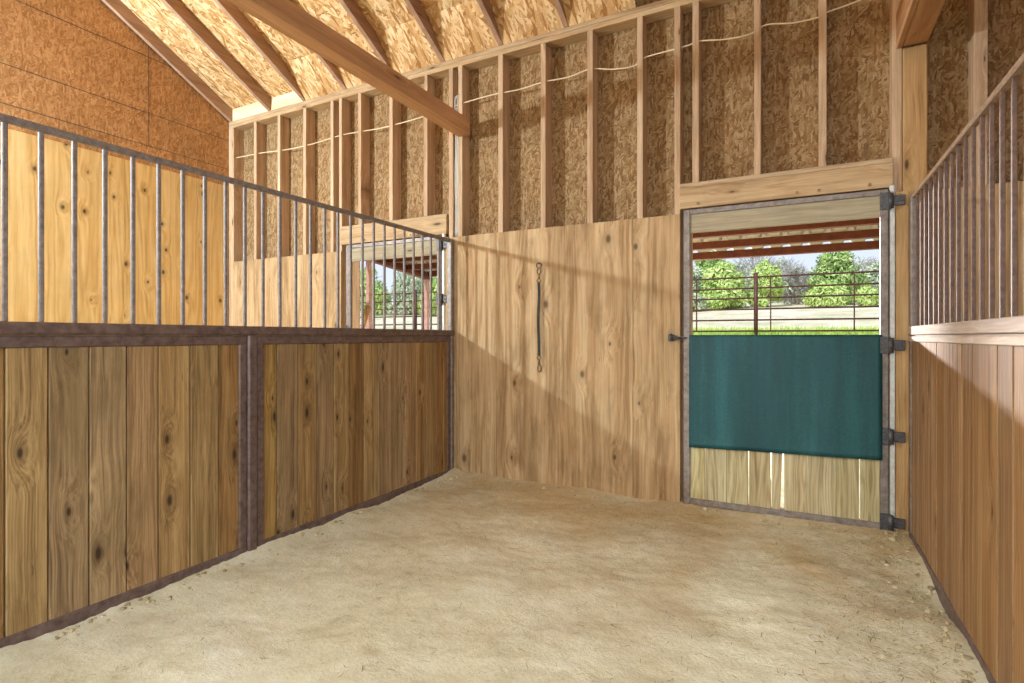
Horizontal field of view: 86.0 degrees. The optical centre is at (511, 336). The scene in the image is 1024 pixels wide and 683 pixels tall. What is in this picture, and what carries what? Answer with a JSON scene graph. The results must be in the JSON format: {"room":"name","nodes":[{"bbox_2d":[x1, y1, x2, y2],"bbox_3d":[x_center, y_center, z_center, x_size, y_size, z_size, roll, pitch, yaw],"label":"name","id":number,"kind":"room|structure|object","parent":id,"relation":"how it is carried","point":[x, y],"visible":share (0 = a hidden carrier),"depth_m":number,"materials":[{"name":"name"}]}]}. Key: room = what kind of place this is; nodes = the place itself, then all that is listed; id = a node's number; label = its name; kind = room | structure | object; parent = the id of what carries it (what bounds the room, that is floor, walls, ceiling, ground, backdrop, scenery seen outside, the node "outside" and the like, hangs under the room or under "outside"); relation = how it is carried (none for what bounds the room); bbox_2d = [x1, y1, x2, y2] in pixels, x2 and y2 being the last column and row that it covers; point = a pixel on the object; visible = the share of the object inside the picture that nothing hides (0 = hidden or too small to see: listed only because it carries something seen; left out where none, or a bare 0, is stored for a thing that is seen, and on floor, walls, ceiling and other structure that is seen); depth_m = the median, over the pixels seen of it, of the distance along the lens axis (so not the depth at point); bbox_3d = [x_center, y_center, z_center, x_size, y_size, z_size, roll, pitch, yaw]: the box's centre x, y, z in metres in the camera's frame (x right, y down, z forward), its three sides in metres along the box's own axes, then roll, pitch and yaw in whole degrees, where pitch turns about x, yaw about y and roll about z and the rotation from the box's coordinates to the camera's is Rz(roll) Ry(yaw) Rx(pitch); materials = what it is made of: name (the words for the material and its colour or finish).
{"room":"farm building","nodes":[
{"label":"farm building","id":0,"kind":"room"},
{"bbox_2d":[0,0,228,325],"bbox_3d":[-5.879,-2.044,2.521,0.014,6.849,10.202,0,0,28],"label":"wall","id":1,"kind":"structure","parent":0,"point":[32,40],"depth_m":5.66,"materials":[{"name":"brown wood"}]},
{"bbox_2d":[0,127,123,335],"bbox_3d":[-4.689,-0.265,4.758,0.012,3.250,2.430,0,0,28],"label":"plywood sheet","id":2,"kind":"object","parent":1,"relation":"attached to","point":[22,147],"visible":0.57,"depth_m":5.33,"materials":[{"name":"beige wood"}]},
{"bbox_2d":[0,0,228,169],"bbox_3d":[-5.872,-2.713,2.517,0.002,1.213,10.202,0,0,28],"label":"seam","id":3,"kind":"structure","parent":1,"relation":"attached to","point":[16,0],"depth_m":5.85,"materials":[{"name":"wood"}]},
{"bbox_2d":[124,159,223,325],"bbox_3d":[-3.845,-0.265,6.367,0.012,3.250,1.197,0,0,28],"label":"plywood sheet","id":4,"kind":"object","parent":1,"relation":"attached to","point":[145,174],"visible":0.36,"depth_m":6.28,"materials":[{"name":"beige wood"}]},
{"bbox_2d":[121,0,659,108],"bbox_3d":[-1.045,-4.053,0.182,11.220,2.892,10.552,0,0,28],"label":"ceiling","id":5,"kind":"structure","parent":0,"point":[381,15],"depth_m":5.83,"materials":[{"name":"beige wood"}]},
{"bbox_2d":[0,468,988,682],"bbox_3d":[-1.314,1.302,-0.084,13.752,0.102,10.630,0,0,28],"label":"floor","id":6,"kind":"structure","parent":0,"point":[642,609],"depth_m":2.71,"materials":[{"name":"beige sand"}]},
{"bbox_2d":[0,113,453,647],"bbox_3d":[-1.626,0.208,3.336,0.072,2.304,4.498,0,0,28],"label":"wall","id":7,"kind":"structure","parent":6,"relation":"on","point":[140,461],"depth_m":3.00,"materials":[{"name":"wood planks"},{"name":"brown painted steel"},{"name":"grey steel"}]},
{"bbox_2d":[229,128,243,325],"bbox_3d":[-3.489,-0.630,6.948,0.095,3.980,0.139,0,0,28],"label":"stud","id":8,"kind":"object","parent":6,"relation":"on","point":[236,136],"visible":0.48,"depth_m":6.90,"materials":[{"name":"brown wood"}]},
{"bbox_2d":[233,257,277,326],"bbox_3d":[-3.097,0.210,6.656,0.870,2.300,0.012,0,0,28],"label":"plywood sheet","id":9,"kind":"object","parent":6,"relation":"on","point":[271,264],"visible":0.24,"depth_m":6.66,"materials":[{"name":"beige wood"}]},
{"bbox_2d":[254,121,265,259],"bbox_3d":[-3.093,-0.630,6.740,0.044,3.980,0.139,0,0,28],"label":"stud","id":10,"kind":"object","parent":6,"relation":"on","point":[259,128],"visible":0.48,"depth_m":6.70,"materials":[{"name":"brown wood"}]},
{"bbox_2d":[277,115,289,256],"bbox_3d":[-2.724,-0.630,6.546,0.046,3.980,0.139,0,0,28],"label":"stud","id":11,"kind":"object","parent":6,"relation":"on","point":[283,123],"visible":0.44,"depth_m":6.53,"materials":[{"name":"brown wood"}]},
{"bbox_2d":[303,108,314,254],"bbox_3d":[-2.343,-0.630,6.346,0.046,3.980,0.139,0,0,28],"label":"stud","id":12,"kind":"object","parent":6,"relation":"on","point":[308,115],"visible":0.48,"depth_m":6.31,"materials":[{"name":"brown wood"}]},
{"bbox_2d":[282,251,341,327],"bbox_3d":[-2.289,0.210,6.232,0.950,2.300,0.012,0,0,28],"label":"plywood sheet","id":13,"kind":"object","parent":6,"relation":"on","point":[317,259],"visible":0.18,"depth_m":6.21,"materials":[{"name":"beige wood"}]},
{"bbox_2d":[331,101,338,251],"bbox_3d":[-1.965,-0.630,6.148,0.044,3.980,0.139,0,0,28],"label":"stud","id":14,"kind":"object","parent":6,"relation":"on","point":[334,105],"visible":0.3,"depth_m":6.09,"materials":[{"name":"brown wood"}]},
{"bbox_2d":[339,98,350,327],"bbox_3d":[-1.852,-0.630,6.089,0.043,3.980,0.139,0,0,28],"label":"stud","id":15,"kind":"object","parent":6,"relation":"on","point":[344,106],"visible":0.5,"depth_m":6.05,"materials":[{"name":"brown wood"}]},
{"bbox_2d":[442,233,445,329],"bbox_3d":[-0.666,0.158,5.369,0.031,2.345,0.034,0,0,28],"label":"channel","id":16,"kind":"object","parent":6,"relation":"on","point":[443,234],"visible":0.38,"depth_m":5.35,"materials":[{"name":"grey metal"}]},
{"bbox_2d":[345,235,446,329],"bbox_3d":[-1.203,0.154,5.630,1.335,2.292,0.078,0,0,28],"label":"gate","id":17,"kind":"object","parent":16,"relation":"attached to","point":[356,248],"visible":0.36,"depth_m":5.61,"materials":[{"name":"brown wood"}]},
{"bbox_2d":[445,237,449,329],"bbox_3d":[-0.630,0.190,5.354,0.042,2.320,0.024,0,0,28],"label":"post","id":18,"kind":"object","parent":6,"relation":"on","point":[446,237],"visible":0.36,"depth_m":5.35,"materials":[{"name":"brown wood"}]},
{"bbox_2d":[449,68,457,238],"bbox_3d":[-0.564,-0.630,5.413,0.048,3.980,0.139,0,0,28],"label":"stud","id":19,"kind":"object","parent":6,"relation":"on","point":[453,74],"visible":0.32,"depth_m":5.35,"materials":[{"name":"brown wood"}]},
{"bbox_2d":[454,65,469,236],"bbox_3d":[-0.492,-0.630,5.375,0.103,3.980,0.139,0,0,28],"label":"stud","id":20,"kind":"object","parent":6,"relation":"on","point":[463,73],"depth_m":5.34,"materials":[{"name":"brown wood"}]},
{"bbox_2d":[226,0,469,136],"bbox_3d":[-2.702,-2.006,1.000,0.135,0.148,9.661,0,0,28],"label":"tie beam","id":21,"kind":"structure","parent":20,"relation":"attached to","point":[284,16],"depth_m":3.87,"materials":[{"name":"brown wood"}]},
{"bbox_2d":[453,233,495,475],"bbox_3d":[-0.357,0.195,5.219,0.478,2.330,0.012,0,0,28],"label":"plywood sheet","id":22,"kind":"object","parent":20,"relation":"attached to","point":[474,255],"visible":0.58,"depth_m":5.21,"materials":[{"name":"beige wood"}]},
{"bbox_2d":[1,477,970,682],"bbox_3d":[0.188,1.315,2.834,3.542,0.070,3.643,0,0,28],"label":"litter","id":23,"kind":"object","parent":6,"relation":"on","point":[939,638],"visible":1,"depth_m":2.80,"materials":[{"name":"sand"},{"name":"dirt"}]},
{"bbox_2d":[498,54,509,231],"bbox_3d":[-0.075,-0.630,5.157,0.050,3.980,0.139,0,0,28],"label":"stud","id":24,"kind":"object","parent":6,"relation":"on","point":[503,62],"visible":0.48,"depth_m":5.10,"materials":[{"name":"brown wood"}]},
{"bbox_2d":[236,0,860,157],"bbox_3d":[-0.431,-2.408,5.298,6.835,0.426,0.027,0,0,28],"label":"cable","id":25,"kind":"object","parent":24,"relation":"attached to","point":[857,0],"visible":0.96,"depth_m":4.65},
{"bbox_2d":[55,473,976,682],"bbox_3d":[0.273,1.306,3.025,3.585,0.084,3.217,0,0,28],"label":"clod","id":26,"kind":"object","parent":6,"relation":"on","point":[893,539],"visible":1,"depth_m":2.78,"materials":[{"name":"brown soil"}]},
{"bbox_2d":[541,43,551,227],"bbox_3d":[0.310,-0.630,4.955,0.049,3.980,0.139,0,0,28],"label":"stud","id":27,"kind":"object","parent":6,"relation":"on","point":[546,51],"visible":0.46,"depth_m":4.90,"materials":[{"name":"brown wood"}]},
{"bbox_2d":[496,219,632,497],"bbox_3d":[0.425,0.195,4.808,1.284,2.330,0.012,0,0,28],"label":"plywood sheet","id":28,"kind":"object","parent":27,"relation":"attached to","point":[569,422],"visible":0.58,"depth_m":4.78,"materials":[{"name":"beige wood"}]},
{"bbox_2d":[536,262,541,371],"bbox_3d":[0.243,-0.176,4.876,0.056,0.974,0.042,0,0,28],"label":"strap","id":29,"kind":"object","parent":28,"relation":"hanging from","point":[538,282],"visible":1,"depth_m":4.86,"materials":[{"name":"fabric"}]},
{"bbox_2d":[587,30,597,222],"bbox_3d":[0.698,-0.630,4.751,0.051,3.980,0.139,0,0,28],"label":"stud","id":30,"kind":"object","parent":6,"relation":"on","point":[592,39],"visible":0.48,"depth_m":4.70,"materials":[{"name":"brown wood"}]},
{"bbox_2d":[637,16,646,217],"bbox_3d":[1.079,-0.630,4.551,0.048,3.980,0.139,0,0,28],"label":"stud","id":31,"kind":"object","parent":6,"relation":"on","point":[641,24],"visible":0.48,"depth_m":4.50,"materials":[{"name":"brown wood"}]},
{"bbox_2d":[633,214,679,501],"bbox_3d":[1.162,0.195,4.422,0.374,2.330,0.012,0,0,28],"label":"plywood sheet","id":32,"kind":"object","parent":6,"relation":"on","point":[656,240],"visible":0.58,"depth_m":4.41,"materials":[{"name":"beige wood"}]},
{"bbox_2d":[674,6,683,500],"bbox_3d":[1.343,-0.630,4.413,0.046,3.980,0.139,0,0,28],"label":"stud","id":33,"kind":"object","parent":6,"relation":"on","point":[678,14],"visible":0.54,"depth_m":4.36,"materials":[{"name":"brown wood"}]},
{"bbox_2d":[889,185,894,529],"bbox_3d":[2.549,0.158,3.682,0.031,2.345,0.034,0,0,28],"label":"channel","id":34,"kind":"object","parent":6,"relation":"on","point":[892,187],"visible":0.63,"depth_m":3.67,"materials":[{"name":"grey metal"}]},
{"bbox_2d":[668,189,904,530],"bbox_3d":[1.921,0.154,3.994,1.542,2.292,0.073,0,0,28],"label":"gate","id":35,"kind":"object","parent":34,"relation":"attached to","point":[821,402],"visible":1,"depth_m":3.93,"materials":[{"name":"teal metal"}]},
{"bbox_2d":[889,0,901,191],"bbox_3d":[2.616,-0.630,3.745,0.054,3.980,0.139,0,0,28],"label":"stud","id":36,"kind":"object","parent":6,"relation":"on","point":[895,55],"visible":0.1,"depth_m":3.69,"materials":[{"name":"brown wood"}]},
{"bbox_2d":[902,44,927,324],"bbox_3d":[2.701,-0.284,3.697,0.134,3.288,0.143,0,0,28],"label":"wood post","id":37,"kind":"object","parent":6,"relation":"on","point":[915,58],"visible":0.34,"depth_m":3.63,"materials":[{"name":"brown wood"}]},
{"bbox_2d":[895,191,908,531],"bbox_3d":[2.599,0.190,3.659,0.076,2.320,0.024,0,0,28],"label":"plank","id":38,"kind":"object","parent":37,"relation":"attached to","point":[901,211],"visible":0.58,"depth_m":3.65,"materials":[{"name":"brown wood"}]},
{"bbox_2d":[896,0,944,48],"bbox_3d":[0.410,-2.051,-0.632,0.170,0.238,9.661,0,0,28],"label":"tie beam","id":39,"kind":"structure","parent":37,"relation":"on","point":[916,20],"depth_m":3.39,"materials":[{"name":"brown wood"}]},
{"bbox_2d":[908,53,1023,682],"bbox_3d":[1.588,0.223,1.629,0.060,2.275,4.360,0,0,28],"label":"wall","id":40,"kind":"structure","parent":6,"relation":"on","point":[966,378],"depth_m":2.28,"materials":[{"name":"brown wood"}]},
{"bbox_2d":[932,181,1023,323],"bbox_3d":[3.263,0.200,3.320,1.205,2.320,0.012,0,0,28],"label":"plywood sheet","id":41,"kind":"object","parent":6,"relation":"on","point":[1020,183],"visible":0.02,"depth_m":3.46,"materials":[{"name":"brown wood"}]},
{"bbox_2d":[968,0,987,185],"bbox_3d":[3.005,-0.630,3.541,0.068,3.980,0.139,0,0,28],"label":"stud","id":42,"kind":"object","parent":6,"relation":"on","point":[977,9],"visible":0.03,"depth_m":3.49,"materials":[{"name":"brown wood"}]},
{"bbox_2d":[244,0,1023,327],"bbox_3d":[1.300,-0.740,4.523,11.100,4.240,0.014,0,0,28],"label":"wall","id":43,"kind":"structure","parent":0,"point":[858,32],"depth_m":4.46,"materials":[{"name":"brown wood"}]},
{"bbox_2d":[229,83,384,130],"bbox_3d":[-2.492,-2.663,6.344,2.389,0.085,0.271,0,0,28],"label":"plate","id":44,"kind":"object","parent":43,"relation":"on","point":[320,103],"depth_m":6.31,"materials":[{"name":"beige wood"}]},
{"bbox_2d":[102,0,232,121],"bbox_3d":[-4.650,-4.087,4.762,0.044,2.761,5.114,0,0,28],"label":"rafter","id":45,"kind":"object","parent":44,"relation":"on","point":[118,7],"visible":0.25,"depth_m":6.20,"materials":[{"name":"brown wood"}]},
{"bbox_2d":[161,0,270,110],"bbox_3d":[-4.021,-4.087,4.432,0.044,2.761,5.114,0,0,28],"label":"rafter","id":46,"kind":"object","parent":44,"relation":"on","point":[177,7],"visible":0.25,"depth_m":5.97,"materials":[{"name":"brown wood"}]},
{"bbox_2d":[233,102,266,120],"bbox_3d":[-3.205,-2.781,6.753,0.662,0.148,0.038,0,0,28],"label":"rafter blocking","id":47,"kind":"object","parent":44,"relation":"on","point":[255,108],"visible":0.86,"depth_m":6.75,"materials":[{"name":"brown wood"}]},
{"bbox_2d":[214,0,305,100],"bbox_3d":[-3.499,-4.087,4.158,0.044,2.761,5.114,0,0,28],"label":"rafter","id":48,"kind":"object","parent":44,"relation":"on","point":[236,16],"visible":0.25,"depth_m":5.75,"materials":[{"name":"brown wood"}]},
{"bbox_2d":[271,91,301,109],"bbox_3d":[-2.629,-2.781,6.451,0.542,0.148,0.038,0,0,28],"label":"rafter blocking","id":49,"kind":"object","parent":44,"relation":"on","point":[290,98],"visible":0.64,"depth_m":6.45,"materials":[{"name":"brown wood"}]},
{"bbox_2d":[285,53,342,99],"bbox_3d":[-2.164,-2.858,6.025,0.582,0.302,0.300,0,0,28],"label":"plywood sheet","id":50,"kind":"object","parent":44,"relation":"on","point":[313,79],"visible":0.79,"depth_m":6.03,"materials":[{"name":"beige wood"}]},
{"bbox_2d":[289,0,346,89],"bbox_3d":[-2.941,-4.087,3.866,0.044,2.761,5.114,0,0,28],"label":"rafter","id":51,"kind":"object","parent":44,"relation":"on","point":[330,66],"visible":0.25,"depth_m":5.82,"materials":[{"name":"brown wood"}]},
{"bbox_2d":[335,37,379,88],"bbox_3d":[-1.591,-2.858,5.724,0.617,0.302,0.300,0,0,28],"label":"plywood sheet","id":52,"kind":"object","parent":44,"relation":"on","point":[350,81],"visible":0.21,"depth_m":5.86,"materials":[{"name":"beige wood"}]},
{"bbox_2d":[338,0,390,66],"bbox_3d":[-2.352,-4.087,3.557,0.044,2.761,5.114,0,0,28],"label":"rafter","id":53,"kind":"object","parent":44,"relation":"on","point":[352,9],"visible":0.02,"depth_m":5.30,"materials":[{"name":"brown wood"}]},
{"bbox_2d":[376,20,440,73],"bbox_3d":[-1.019,-2.858,5.424,0.577,0.302,0.300,0,0,28],"label":"plywood sheet","id":54,"kind":"object","parent":44,"relation":"on","point":[406,47],"visible":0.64,"depth_m":5.42,"materials":[{"name":"beige wood"}]},
{"bbox_2d":[352,262,358,327],"bbox_3d":[-1.176,0.190,5.723,1.260,2.280,0.107,0,0,28],"label":"door frame","id":55,"kind":"structure","parent":43,"relation":"attached to","point":[355,265],"depth_m":6.00,"materials":[{"name":"brown wood"}]},
{"bbox_2d":[340,214,448,245],"bbox_3d":[-1.223,-1.105,5.739,1.396,0.200,0.172,0,0,28],"label":"header","id":56,"kind":"structure","parent":43,"relation":"attached to","point":[433,224],"depth_m":5.62,"materials":[{"name":"brown wood"}]},
{"bbox_2d":[358,93,369,224],"bbox_3d":[-1.607,-1.913,5.960,0.044,1.415,0.139,0,0,28],"label":"stud","id":57,"kind":"object","parent":56,"relation":"on","point":[363,100],"visible":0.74,"depth_m":5.92,"materials":[{"name":"brown wood"}]},
{"bbox_2d":[389,96,400,220],"bbox_3d":[-1.225,-1.913,5.760,0.046,1.415,0.139,0,0,28],"label":"stud","id":58,"kind":"object","parent":56,"relation":"on","point":[394,106],"visible":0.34,"depth_m":5.71,"materials":[{"name":"brown wood"}]},
{"bbox_2d":[424,75,434,215],"bbox_3d":[-0.834,-1.913,5.555,0.046,1.415,0.139,0,0,28],"label":"stud","id":59,"kind":"object","parent":56,"relation":"on","point":[429,83],"visible":0.76,"depth_m":5.51,"materials":[{"name":"brown wood"}]},
{"bbox_2d":[402,0,735,84],"bbox_3d":[0.317,-2.663,4.871,3.074,0.085,0.271,0,0,28],"label":"plate","id":60,"kind":"object","parent":43,"relation":"on","point":[627,19],"depth_m":4.84,"materials":[{"name":"beige wood"}]},
{"bbox_2d":[404,0,444,61],"bbox_3d":[-1.798,-4.087,3.266,0.044,2.761,5.114,0,0,28],"label":"rafter","id":61,"kind":"object","parent":60,"relation":"on","point":[414,6],"visible":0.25,"depth_m":5.11,"materials":[{"name":"brown wood"}]},
{"bbox_2d":[427,0,497,60],"bbox_3d":[-0.455,-2.858,5.128,0.602,0.302,0.300,0,0,28],"label":"plywood sheet","id":62,"kind":"object","parent":60,"relation":"on","point":[460,30],"visible":0.92,"depth_m":5.12,"materials":[{"name":"beige wood"}]},
{"bbox_2d":[476,0,502,45],"bbox_3d":[-1.223,-4.087,2.964,0.044,2.761,5.114,0,0,28],"label":"rafter","id":63,"kind":"object","parent":60,"relation":"on","point":[484,5],"visible":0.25,"depth_m":4.90,"materials":[{"name":"brown wood"}]},
{"bbox_2d":[489,0,562,44],"bbox_3d":[0.121,-2.858,4.826,0.602,0.302,0.300,0,0,28],"label":"plywood sheet","id":64,"kind":"object","parent":60,"relation":"on","point":[516,20],"visible":0.89,"depth_m":4.86,"materials":[{"name":"beige wood"}]},
{"bbox_2d":[553,0,568,27],"bbox_3d":[-0.647,-4.087,2.662,0.044,2.761,5.114,0,0,28],"label":"rafter","id":65,"kind":"object","parent":60,"relation":"on","point":[559,5],"visible":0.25,"depth_m":4.69,"materials":[{"name":"brown wood"}]},
{"bbox_2d":[562,0,635,25],"bbox_3d":[0.692,-2.858,4.527,0.592,0.302,0.300,0,0,28],"label":"plywood sheet","id":66,"kind":"object","parent":60,"relation":"on","point":[576,11],"visible":1,"depth_m":4.63,"materials":[{"name":"beige wood"}]},
{"bbox_2d":[691,234,692,334],"bbox_3d":[1.991,0.190,4.061,1.337,2.280,0.107,0,0,28],"label":"door frame","id":67,"kind":"structure","parent":43,"relation":"attached to","point":[691,234],"depth_m":4.37,"materials":[{"name":"brown wood"}]},
{"bbox_2d":[680,157,892,212],"bbox_3d":[1.971,-1.105,4.064,1.391,0.200,0.172,0,0,28],"label":"door header","id":68,"kind":"structure","parent":43,"relation":"attached to","point":[870,175],"depth_m":3.96,"materials":[{"name":"brown wood"}]},
{"bbox_2d":[692,1,701,182],"bbox_3d":[1.466,-1.913,4.348,0.050,1.415,0.139,0,0,28],"label":"stud","id":69,"kind":"object","parent":68,"relation":"on","point":[696,8],"visible":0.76,"depth_m":4.29,"materials":[{"name":"brown wood"}]},
{"bbox_2d":[754,0,761,174],"bbox_3d":[1.857,-1.913,4.143,0.046,1.415,0.139,0,0,28],"label":"stud","id":70,"kind":"object","parent":68,"relation":"on","point":[757,3],"visible":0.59,"depth_m":4.08,"materials":[{"name":"brown wood"}]},
{"bbox_2d":[818,0,826,166],"bbox_3d":[2.232,-1.913,3.946,0.048,1.415,0.139,0,0,28],"label":"stud","id":71,"kind":"object","parent":68,"relation":"on","point":[822,4],"visible":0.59,"depth_m":3.89,"materials":[{"name":"brown wood"}]},
{"label":"outside","id":72,"kind":"structure","parent":0,"visible":0},
{"bbox_2d":[360,298,879,517],"bbox_3d":[2.890,-1.743,37.799,120.000,6.267,60.370,0,0,28],"label":"ground","id":73,"kind":"structure","parent":72,"point":[869,312],"depth_m":19.09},
{"bbox_2d":[360,305,370,327],"bbox_3d":[-2.284,0.453,8.415,0.342,1.878,0.079,0,0,41],"label":"leaning pole","id":74,"kind":"object","parent":73,"relation":"on","point":[367,307],"visible":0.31,"depth_m":8.33,"materials":[{"name":"brown wood"}]},
{"bbox_2d":[360,267,391,314],"bbox_3d":[-9.677,-3.120,37.780,2.669,3.702,2.918,0,0,-39],"label":"cedar tree","id":75,"kind":"object","parent":73,"relation":"on","point":[378,286],"visible":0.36,"depth_m":37.22,"materials":[{"name":"green plant"}]},
{"bbox_2d":[387,271,420,314],"bbox_3d":[-6.994,-3.062,37.512,3.063,3.531,3.452,0,0,28],"label":"tree","id":76,"kind":"object","parent":73,"relation":"on","point":[399,285],"visible":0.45,"depth_m":36.69,"materials":[{"name":"green plant"}]},
{"bbox_2d":[417,277,436,314],"bbox_3d":[-4.582,-2.830,35.177,3.064,3.318,3.441,0,0,-18],"label":"cedar tree","id":77,"kind":"object","parent":73,"relation":"on","point":[434,284],"visible":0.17,"depth_m":34.23,"materials":[{"name":"green plant"}]},
{"bbox_2d":[360,270,879,334],"bbox_3d":[-1.501,-0.555,15.435,35.000,1.670,0.107,0,0,28],"label":"fence","id":78,"kind":"object","parent":73,"relation":"on","point":[755,276],"visible":0.2,"depth_m":11.82,"materials":[{"name":"metal"}]},
{"bbox_2d":[366,218,879,329],"bbox_3d":[2.352,-0.086,6.011,10.620,3.032,3.568,0,0,28],"label":"roof","id":79,"kind":"structure","parent":73,"relation":"on","point":[858,231],"depth_m":6.96,"materials":[{"name":"brown wood"}]},
{"bbox_2d":[419,323,879,334],"bbox_3d":[1.382,0.167,14.476,21.117,1.179,6.175,0,0,28],"label":"grass","id":80,"kind":"structure","parent":73,"relation":"on","point":[700,327],"depth_m":12.32,"materials":[{"name":"green plant"}]},
{"bbox_2d":[693,266,702,293],"bbox_3d":[8.837,-2.733,28.114,2.088,3.034,2.380,0,0,-11],"label":"tree","id":81,"kind":"object","parent":73,"relation":"on","point":[697,274],"visible":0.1,"depth_m":27.68,"materials":[{"name":"green plant"}]},
{"bbox_2d":[693,293,709,311],"bbox_3d":[8.381,-1.505,25.221,1.379,1.125,1.191,0,0,-23],"label":"bush","id":82,"kind":"object","parent":73,"relation":"on","point":[701,304],"visible":0.34,"depth_m":24.93,"materials":[{"name":"green plant"}]},
{"bbox_2d":[694,250,725,293],"bbox_3d":[11.417,-3.559,31.831,2.774,3.721,2.039,0,0,28],"label":"cedar tree","id":83,"kind":"object","parent":73,"relation":"on","point":[702,264],"visible":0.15,"depth_m":31.41,"materials":[{"name":"green plant"}]},
{"bbox_2d":[697,260,751,308],"bbox_3d":[10.126,-2.379,25.968,2.543,2.532,2.242,0,0,-16],"label":"cedar tree","id":84,"kind":"object","parent":73,"relation":"on","point":[722,270],"visible":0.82,"depth_m":25.36,"materials":[{"name":"green plant"}]},
{"bbox_2d":[732,262,751,290],"bbox_3d":[14.790,-3.589,35.830,2.848,2.948,2.495,0,0,18],"label":"brush","id":85,"kind":"object","parent":73,"relation":"on","point":[740,262],"visible":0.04,"depth_m":35.48,"materials":[{"name":"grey plant"}]},
{"bbox_2d":[734,256,777,302],"bbox_3d":[13.520,-3.310,30.688,2.733,3.270,2.738,0,0,28],"label":"tree","id":86,"kind":"object","parent":73,"relation":"on","point":[751,266],"visible":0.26,"depth_m":30.63,"materials":[{"name":"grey plant"}]},
{"bbox_2d":[748,259,786,307],"bbox_3d":[11.841,-2.472,25.640,1.830,2.533,1.515,0,0,-18],"label":"cedar tree","id":87,"kind":"object","parent":73,"relation":"on","point":[764,268],"visible":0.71,"depth_m":25.24,"materials":[{"name":"green plant"}]},
{"bbox_2d":[768,256,809,299],"bbox_3d":[16.740,-3.521,34.072,3.216,3.005,3.292,0,0,28],"label":"brush","id":88,"kind":"object","parent":73,"relation":"on","point":[778,263],"visible":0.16,"depth_m":33.70,"materials":[{"name":"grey plant"}]},
{"bbox_2d":[780,264,811,304],"bbox_3d":[13.911,-2.527,27.233,1.840,2.250,1.733,0,0,28],"label":"brush","id":89,"kind":"object","parent":73,"relation":"on","point":[792,291],"visible":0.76,"depth_m":26.96,"materials":[{"name":"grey plant"}]},
{"bbox_2d":[797,266,818,292],"bbox_3d":[19.192,-3.342,33.809,2.907,2.452,2.879,0,0,-8],"label":"brush","id":90,"kind":"object","parent":73,"relation":"on","point":[812,270],"visible":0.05,"depth_m":33.75,"materials":[{"name":"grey plant"}]},
{"bbox_2d":[801,281,851,306],"bbox_3d":[13.579,-1.784,23.696,1.947,1.360,1.717,0,0,28],"label":"bush","id":91,"kind":"object","parent":73,"relation":"on","point":[826,290],"visible":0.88,"depth_m":23.36,"materials":[{"name":"green plant"}]},
{"bbox_2d":[805,251,869,304],"bbox_3d":[15.189,-2.720,25.901,2.605,2.840,2.806,0,0,-7],"label":"cedar tree","id":92,"kind":"object","parent":73,"relation":"on","point":[830,262],"visible":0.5,"depth_m":25.22,"materials":[{"name":"green plant"}]},
{"bbox_2d":[852,285,879,305],"bbox_3d":[14.998,-1.668,23.170,1.100,1.171,1.125,0,0,-1],"label":"bush","id":93,"kind":"object","parent":73,"relation":"on","point":[870,300],"visible":0.84,"depth_m":22.88,"materials":[{"name":"green plant"}]},
{"bbox_2d":[852,255,879,289],"bbox_3d":[20.499,-3.437,32.220,3.295,2.696,3.362,0,0,-12],"label":"brush","id":94,"kind":"object","parent":73,"relation":"on","point":[870,263],"visible":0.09,"depth_m":31.68,"materials":[{"name":"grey plant"}]},
{"bbox_2d":[861,260,879,292],"bbox_3d":[19.187,-2.913,28.780,1.825,2.370,1.652,0,0,28],"label":"bush","id":95,"kind":"object","parent":73,"relation":"on","point":[874,276],"visible":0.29,"depth_m":28.74,"materials":[{"name":"green plant"}]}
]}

